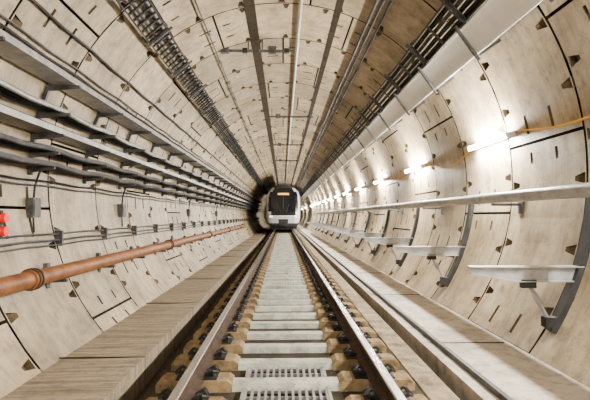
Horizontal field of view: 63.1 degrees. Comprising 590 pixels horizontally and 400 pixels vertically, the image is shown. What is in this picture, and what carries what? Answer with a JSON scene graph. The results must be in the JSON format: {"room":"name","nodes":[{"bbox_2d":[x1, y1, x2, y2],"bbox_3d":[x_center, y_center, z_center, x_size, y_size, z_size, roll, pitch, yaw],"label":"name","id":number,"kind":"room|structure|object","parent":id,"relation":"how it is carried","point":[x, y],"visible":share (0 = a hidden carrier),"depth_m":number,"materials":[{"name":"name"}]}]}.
{"room":"underground passage","nodes":[
{"label":"underground passage","id":0,"kind":"room"},
{"bbox_2d":[0,0,272,398],"bbox_3d":[-2.723,1.108,43.933,3.212,6.079,104.000,0,-2,-1],"label":"wall","id":1,"kind":"structure","parent":0,"point":[38,327],"depth_m":7.11,"materials":[{"name":"concrete"}]},
{"bbox_2d":[0,210,9,236],"bbox_3d":[-3.122,0.258,5.038,0.190,0.300,0.140,0,-2,-1],"label":"warning lamp","id":2,"kind":"object","parent":1,"relation":"attached to","point":[4,217],"visible":0.99,"depth_m":5.02,"materials":[{"name":"plastic"}]},
{"bbox_2d":[25,171,40,232],"bbox_3d":[-3.149,-0.001,5.826,0.143,0.791,0.180,0,-2,-1],"label":"junction box","id":3,"kind":"object","parent":1,"relation":"attached to","point":[33,205],"visible":0.98,"depth_m":5.77,"materials":[{"name":"grey metal"}]},
{"bbox_2d":[118,187,125,226],"bbox_3d":[-3.229,0.106,9.024,0.143,0.791,0.180,0,-2,-1],"label":"junction box","id":4,"kind":"object","parent":1,"relation":"attached to","point":[121,207],"visible":1,"depth_m":8.95,"materials":[{"name":"grey metal"}]},
{"bbox_2d":[0,218,259,252],"bbox_3d":[-3.594,1.153,25.894,0.100,0.200,68.000,0,-2,-1],"label":"cable","id":5,"kind":"object","parent":1,"relation":"attached to","point":[58,234],"visible":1,"depth_m":7.65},
{"bbox_2d":[0,36,260,211],"bbox_3d":[-3.439,-0.264,25.845,0.604,1.250,62.445,0,-2,-1],"label":"bracket","id":6,"kind":"object","parent":1,"relation":"attached to","point":[41,115],"depth_m":9.03,"materials":[{"name":"grey metal"}]},
{"bbox_2d":[0,0,262,212],"bbox_3d":[-3.453,-0.407,26.450,0.541,1.856,69.001,0,-2,-1],"label":"cable tray","id":7,"kind":"object","parent":1,"relation":"attached to","point":[13,50],"visible":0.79,"depth_m":6.49,"materials":[{"name":"grey metal"}]},
{"bbox_2d":[43,225,241,288],"bbox_3d":[-3.040,1.167,13.697,0.272,0.300,38.480,0,-2,-1],"label":"bracket","id":8,"kind":"object","parent":1,"relation":"attached to","point":[45,265],"visible":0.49,"depth_m":7.28,"materials":[{"name":"grey metal"}]},
{"bbox_2d":[0,224,245,296],"bbox_3d":[-3.066,1.081,12.917,0.478,0.253,42.036,0,-2,-1],"label":"pipe","id":9,"kind":"object","parent":8,"relation":"attached to","point":[30,279],"visible":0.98,"depth_m":6.02,"materials":[{"name":"orange metal"}]},
{"bbox_2d":[187,199,190,218],"bbox_3d":[-3.389,0.319,15.418,0.143,0.791,0.180,0,-2,-1],"label":"junction box","id":10,"kind":"object","parent":1,"relation":"attached to","point":[188,209],"visible":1,"depth_m":15.33,"materials":[{"name":"grey metal"}]},
{"bbox_2d":[64,0,456,198],"bbox_3d":[-1.082,-1.577,44.064,4.943,1.372,104.000,0,-2,-1],"label":"ceiling","id":11,"kind":"structure","parent":0,"point":[277,20],"depth_m":10.26,"materials":[{"name":"concrete"}]},
{"bbox_2d":[109,0,267,194],"bbox_3d":[-2.577,-1.916,26.022,0.483,0.452,68.000,0,-2,-1],"label":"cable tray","id":12,"kind":"object","parent":11,"relation":"attached to","point":[157,39],"visible":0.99,"depth_m":8.95,"materials":[{"name":"metal"}]},
{"bbox_2d":[218,38,293,53],"bbox_3d":[-0.855,-3.122,9.691,1.670,0.327,0.100,0,-2,-1],"label":"bar","id":13,"kind":"object","parent":11,"relation":"attached to","point":[271,49],"depth_m":9.66,"materials":[{"name":"grey metal"}]},
{"bbox_2d":[276,159,299,161],"bbox_3d":[-0.445,-2.473,28.896,1.450,0.308,0.100,0,-2,-1],"label":"bar","id":14,"kind":"object","parent":11,"relation":"attached to","point":[280,160],"depth_m":28.87,"materials":[{"name":"grey metal"}]},
{"bbox_2d":[273,142,303,145],"bbox_3d":[-0.285,-2.686,22.502,1.450,0.308,0.100,0,-2,-1],"label":"bar","id":15,"kind":"object","parent":11,"relation":"attached to","point":[279,144],"depth_m":22.48,"materials":[{"name":"grey metal"}]},
{"bbox_2d":[270,113,312,117],"bbox_3d":[-0.125,-2.899,16.107,1.450,0.308,0.100,0,-2,-1],"label":"bar","id":16,"kind":"object","parent":11,"relation":"attached to","point":[277,115],"depth_m":16.08,"materials":[{"name":"grey metal"}]},
{"bbox_2d":[243,0,343,185],"bbox_3d":[-0.941,-2.043,44.073,1.651,0.145,103.980,0,-2,-1],"label":"strip","id":17,"kind":"object","parent":11,"relation":"attached to","point":[249,5],"depth_m":10.89,"materials":[{"name":"grey metal"}]},
{"bbox_2d":[194,0,393,189],"bbox_3d":[-0.525,-2.463,26.092,2.994,0.514,68.000,0,-2,-1],"label":"conduit","id":18,"kind":"object","parent":11,"relation":"attached to","point":[300,1],"depth_m":10.20,"materials":[{"name":"grey metal"}]},
{"bbox_2d":[0,225,589,399],"bbox_3d":[-1.075,3.373,43.899,4.890,1.082,104.000,0,-2,-1],"label":"floor","id":19,"kind":"structure","parent":0,"point":[126,361],"depth_m":5.35,"materials":[{"name":"concrete"}]},
{"bbox_2d":[240,246,332,399],"bbox_3d":[-0.770,2.503,31.805,0.724,0.044,56.300,0,-2,-1],"label":"drain grating","id":20,"kind":"object","parent":19,"relation":"on","point":[328,396],"visible":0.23,"depth_m":3.97,"materials":[{"name":"metal"}]},
{"bbox_2d":[146,229,427,399],"bbox_3d":[-0.721,2.417,29.846,2.160,0.098,64.097,0,-2,-1],"label":"sleeper","id":21,"kind":"object","parent":19,"relation":"on","point":[304,297],"visible":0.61,"depth_m":5.67,"materials":[{"name":"grey concrete"}]},
{"bbox_2d":[167,229,275,399],"bbox_3d":[-1.818,2.735,43.651,0.140,0.159,103.500,0,-2,-1],"label":"rail","id":22,"kind":"object","parent":21,"relation":"on","point":[193,377],"visible":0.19,"depth_m":4.65,"materials":[{"name":"metal"}]},
{"bbox_2d":[266,185,299,229],"bbox_3d":[-1.216,0.977,49.730,2.780,3.760,22.500,0,-2,-1],"label":"passenger train","id":23,"kind":"object","parent":22,"relation":"on","point":[283,201],"visible":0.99,"depth_m":39.19,"materials":[{"name":"white metal"}]},
{"bbox_2d":[158,229,413,399],"bbox_3d":[-0.719,2.317,29.851,1.881,0.101,64.019,0,-2,-1],"label":"clip","id":24,"kind":"object","parent":21,"relation":"on","point":[368,393],"visible":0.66,"depth_m":5.21,"materials":[{"name":"metal"}]},
{"bbox_2d":[290,229,406,399],"bbox_3d":[-0.315,2.736,43.689,0.140,0.159,103.500,0,-2,-1],"label":"rail","id":25,"kind":"object","parent":21,"relation":"on","point":[381,381],"visible":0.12,"depth_m":4.66,"materials":[{"name":"metal"}]},
{"bbox_2d":[298,228,513,399],"bbox_3d":[0.552,2.793,43.458,0.040,0.048,103.000,0,-2,-1],"label":"rail","id":26,"kind":"object","parent":19,"relation":"on","point":[483,380],"visible":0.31,"depth_m":4.90,"materials":[{"name":"grey metal"}]},
{"bbox_2d":[292,0,589,387],"bbox_3d":[0.524,1.040,44.017,3.212,6.219,104.000,0,-2,-1],"label":"wall","id":27,"kind":"structure","parent":0,"point":[537,75],"depth_m":6.64,"materials":[{"name":"concrete"}]},
{"bbox_2d":[310,214,328,232],"bbox_3d":[1.636,1.546,32.117,1.279,1.325,0.120,0,-2,-1],"label":"bracket","id":28,"kind":"object","parent":27,"relation":"attached to","point":[328,214],"visible":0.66,"depth_m":32.09,"materials":[{"name":"metal"}]},
{"bbox_2d":[313,214,333,234],"bbox_3d":[1.712,1.445,29.070,1.279,1.325,0.120,0,-2,-1],"label":"bracket","id":29,"kind":"object","parent":27,"relation":"attached to","point":[333,214],"visible":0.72,"depth_m":29.05,"materials":[{"name":"metal"}]},
{"bbox_2d":[317,213,339,236],"bbox_3d":[1.789,1.343,26.023,1.279,1.325,0.120,0,-2,-1],"label":"bracket","id":30,"kind":"object","parent":27,"relation":"attached to","point":[331,235],"visible":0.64,"depth_m":26.00,"materials":[{"name":"metal"}]},
{"bbox_2d":[321,213,346,239],"bbox_3d":[1.865,1.242,22.975,1.279,1.325,0.120,0,-2,-1],"label":"bracket","id":31,"kind":"object","parent":27,"relation":"attached to","point":[325,227],"visible":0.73,"depth_m":22.95,"materials":[{"name":"metal"}]},
{"bbox_2d":[327,213,356,242],"bbox_3d":[1.941,1.140,19.928,1.279,1.325,0.120,0,-2,-1],"label":"bracket","id":32,"kind":"object","parent":27,"relation":"attached to","point":[352,228],"visible":0.68,"depth_m":19.91,"materials":[{"name":"metal"}]},
{"bbox_2d":[335,212,369,247],"bbox_3d":[2.017,1.038,16.881,1.279,1.325,0.120,0,-2,-1],"label":"bracket","id":33,"kind":"object","parent":27,"relation":"attached to","point":[368,217],"visible":0.73,"depth_m":16.86,"materials":[{"name":"metal"}]},
{"bbox_2d":[346,210,389,255],"bbox_3d":[2.094,0.937,13.833,1.279,1.325,0.120,0,-2,-1],"label":"bracket","id":34,"kind":"object","parent":27,"relation":"attached to","point":[358,235],"visible":0.86,"depth_m":13.82,"materials":[{"name":"metal"}]},
{"bbox_2d":[364,208,419,266],"bbox_3d":[2.170,0.835,10.786,1.279,1.325,0.120,0,-2,-1],"label":"bracket","id":35,"kind":"object","parent":27,"relation":"attached to","point":[389,242],"visible":0.91,"depth_m":10.77,"materials":[{"name":"metal"}]},
{"bbox_2d":[300,0,485,195],"bbox_3d":[1.493,-1.667,26.116,0.507,0.515,68.000,0,-2,-1],"label":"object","id":36,"kind":"object","parent":27,"relation":"attached to","point":[391,80],"visible":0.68,"depth_m":7.85,"materials":[{"name":"black metal"}]},
{"bbox_2d":[404,164,425,172],"bbox_3d":[2.710,-0.703,10.800,0.164,0.088,1.320,0,-2,-1],"label":"fluorescent tube light","id":37,"kind":"object","parent":27,"relation":"attached to","point":[420,165],"visible":1,"depth_m":10.62,"materials":[{"name":"white paint"}]},
{"bbox_2d":[313,189,524,215],"bbox_3d":[2.353,0.524,21.410,0.415,0.320,42.800,0,-2,-1],"label":"bracket","id":38,"kind":"object","parent":27,"relation":"attached to","point":[520,205],"visible":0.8,"depth_m":9.17,"materials":[{"name":"grey metal"}]},
{"bbox_2d":[315,182,589,213],"bbox_3d":[2.299,0.305,16.061,0.132,0.132,48.000,0,-2,-1],"label":"handrail","id":39,"kind":"object","parent":38,"relation":"on","point":[581,190],"depth_m":5.83,"materials":[{"name":"metal"}]},
{"bbox_2d":[301,0,553,200],"bbox_3d":[1.711,-1.309,26.109,0.578,0.598,68.000,0,-2,-1],"label":"duct","id":40,"kind":"object","parent":27,"relation":"attached to","point":[495,17],"visible":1,"depth_m":6.66,"materials":[{"name":"white metal"}]},
{"bbox_2d":[394,205,473,286],"bbox_3d":[2.246,0.734,7.738,1.279,1.325,0.120,0,-2,-1],"label":"bracket","id":41,"kind":"object","parent":27,"relation":"attached to","point":[431,252],"visible":0.99,"depth_m":7.72,"materials":[{"name":"metal"}]},
{"bbox_2d":[307,115,589,207],"bbox_3d":[2.174,0.139,34.179,0.060,0.241,76.663,0,-2,-1],"label":"cable","id":42,"kind":"object","parent":27,"relation":"attached to","point":[587,117],"visible":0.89,"depth_m":5.94,"materials":[{"name":"orange plastic"}]},
{"bbox_2d":[467,131,515,150],"bbox_3d":[2.807,-0.833,6.904,0.164,0.088,1.320,0,-2,-1],"label":"fluorescent tube light","id":43,"kind":"object","parent":27,"relation":"attached to","point":[506,135],"visible":1,"depth_m":6.70,"materials":[{"name":"white paint"}]},
{"bbox_2d":[466,197,589,333],"bbox_3d":[2.322,0.632,4.691,1.279,1.325,0.120,0,-2,-1],"label":"bracket","id":44,"kind":"object","parent":27,"relation":"attached to","point":[527,276],"visible":1,"depth_m":4.67,"materials":[{"name":"metal"}]}
]}

